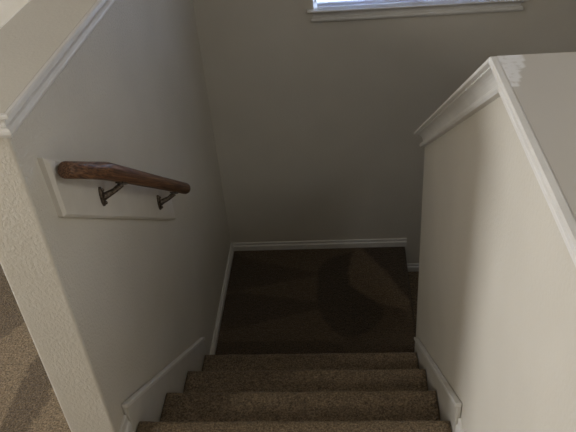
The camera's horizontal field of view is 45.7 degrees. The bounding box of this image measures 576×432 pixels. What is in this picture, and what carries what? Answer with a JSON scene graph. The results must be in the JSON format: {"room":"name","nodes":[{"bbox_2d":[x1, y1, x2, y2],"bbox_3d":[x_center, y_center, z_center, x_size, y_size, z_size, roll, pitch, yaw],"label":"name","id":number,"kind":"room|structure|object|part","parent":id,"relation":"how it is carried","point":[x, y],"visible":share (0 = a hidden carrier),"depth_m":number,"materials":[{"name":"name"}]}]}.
{"room":"staircase","nodes":[
{"label":"staircase","id":0,"kind":"room"},
{"bbox_2d":[0,264,70,431],"bbox_3d":[-1.302,1.381,1.333,3.490,0.280,5.580,-2,36,5],"label":"floor","id":1,"kind":"structure","parent":0,"point":[29,402],"depth_m":2.20,"materials":[{"name":"carpet"}]},
{"bbox_2d":[0,0,230,431],"bbox_3d":[-0.437,0.632,3.048,0.127,3.388,1.840,-2,36,5],"label":"wall","id":2,"kind":"structure","parent":0,"point":[105,305],"depth_m":1.97,"materials":[{"name":"paint"}]},
{"bbox_2d":[0,0,115,137],"bbox_3d":[-0.578,-0.714,2.054,0.211,0.057,1.869,-2,36,5],"label":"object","id":3,"kind":"structure","parent":2,"relation":"attached to","point":[37,43],"depth_m":1.57,"materials":[{"name":"white paint"}]},
{"bbox_2d":[37,157,190,219],"bbox_3d":[-0.438,-0.061,2.011,0.096,0.765,0.826,-2,36,5],"label":"handrail","id":4,"kind":"object","parent":2,"relation":"attached to","point":[85,189],"visible":1,"depth_m":1.76,"materials":[{"name":"wood"}]},
{"bbox_3d":[-0.457,-0.066,1.784,0.058,0.041,0.024,-18,38,-16],"label":"arm","id":5,"kind":"part","parent":4,"relation":"part of","materials":[{"name":"brown metal"}]},
{"bbox_3d":[-0.429,-0.101,1.987,0.072,0.614,0.817,-2,36,5],"label":"rail","id":6,"kind":"part","parent":4,"relation":"part of","materials":[{"name":"brown wood"}]},
{"bbox_3d":[-0.408,-0.058,2.319,0.059,0.038,0.024,-13,37,-11],"label":"arm","id":7,"kind":"part","parent":4,"relation":"part of","materials":[{"name":"brown metal"}]},
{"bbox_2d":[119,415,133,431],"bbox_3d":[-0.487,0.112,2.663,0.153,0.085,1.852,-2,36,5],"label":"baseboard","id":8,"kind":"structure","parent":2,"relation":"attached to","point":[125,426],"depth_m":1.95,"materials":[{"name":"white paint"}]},
{"bbox_2d":[209,243,233,354],"bbox_3d":[-0.335,0.438,3.477,0.013,0.050,0.908,-2,36,5],"label":"baseboard","id":9,"kind":"structure","parent":2,"relation":"attached to","point":[231,252],"depth_m":3.46,"materials":[{"name":"white paint"}]},
{"bbox_2d":[0,0,575,263],"bbox_3d":[-0.564,-0.500,3.469,4.940,4.740,0.160,-2,36,5],"label":"wall","id":10,"kind":"structure","parent":0,"point":[314,124],"depth_m":3.27,"materials":[{"name":"paint"}]},
{"bbox_2d":[233,238,406,250],"bbox_3d":[0.173,0.159,3.795,0.960,0.050,0.013,-2,36,5],"label":"baseboard","id":11,"kind":"structure","parent":10,"relation":"attached to","point":[387,242],"depth_m":3.79,"materials":[{"name":"white paint"}]},
{"bbox_2d":[407,263,418,271],"bbox_3d":[0.768,0.289,3.852,0.230,0.050,0.012,-2,36,5],"label":"baseboard","id":12,"kind":"structure","parent":10,"relation":"attached to","point":[412,267],"depth_m":3.85,"materials":[{"name":"white paint"}]},
{"bbox_2d":[307,0,528,21],"bbox_3d":[0.524,-1.340,2.743,0.952,1.060,0.164,-2,36,5],"label":"window","id":13,"kind":"structure","parent":10,"relation":"in","point":[431,7],"depth_m":2.99,"materials":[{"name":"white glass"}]},
{"bbox_3d":[0.525,-1.391,2.779,0.900,1.020,0.045,-2,36,5],"label":"frame","id":14,"kind":"part","parent":13,"relation":"part of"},
{"bbox_2d":[317,0,428,6],"bbox_3d":[0.522,-1.345,2.709,0.864,0.990,0.042,-2,36,5],"label":"window blind","id":15,"kind":"object","parent":13,"relation":"attached to","point":[351,2],"visible":1,"depth_m":3.01,"materials":[{"name":"white plastic"}]},
{"bbox_2d":[215,247,415,354],"bbox_3d":[0.149,0.561,3.501,0.965,0.250,0.964,-2,36,5],"label":"floor","id":16,"kind":"structure","parent":0,"point":[333,300],"depth_m":3.45,"materials":[{"name":"carpet"}]},
{"bbox_2d":[121,337,461,431],"bbox_3d":[0.052,0.615,2.476,0.945,0.879,0.988,-2,36,5],"label":"staircase","id":17,"kind":"structure","parent":16,"relation":"on","point":[198,391],"depth_m":2.29,"materials":[{"name":"carpet"}]},
{"bbox_2d":[408,271,418,325],"bbox_3d":[1.028,0.749,3.697,0.788,0.550,0.753,-2,36,5],"label":"staircase","id":18,"kind":"structure","parent":16,"relation":"attached to","point":[413,276],"depth_m":3.75,"materials":[{"name":"carpet"}]},
{"bbox_2d":[416,97,575,431],"bbox_3d":[0.510,1.905,1.123,0.122,3.444,4.815,-2,36,5],"label":"wall","id":19,"kind":"structure","parent":0,"point":[496,302],"depth_m":1.37,"materials":[{"name":"paint"}]},
{"bbox_2d":[455,418,463,431],"bbox_3d":[0.368,1.706,0.357,0.013,0.085,3.801,-2,36,5],"label":"baseboard","id":20,"kind":"structure","parent":19,"relation":"attached to","point":[459,427],"depth_m":1.85,"materials":[{"name":"white paint"}]},
{"bbox_2d":[414,56,575,266],"bbox_3d":[0.410,0.827,0.361,0.198,0.821,4.849,-2,36,5],"label":"trim","id":21,"kind":"structure","parent":19,"relation":"attached to","point":[489,82],"depth_m":1.13,"materials":[{"name":"white paint"}]},
{"bbox_2d":[497,52,575,218],"bbox_3d":[0.879,0.811,-0.369,1.234,0.013,3.741,-2,36,5],"label":"ledge","id":22,"kind":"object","parent":19,"relation":"attached to","point":[544,85],"depth_m":1.04,"materials":[{"name":"paint"}]}
]}

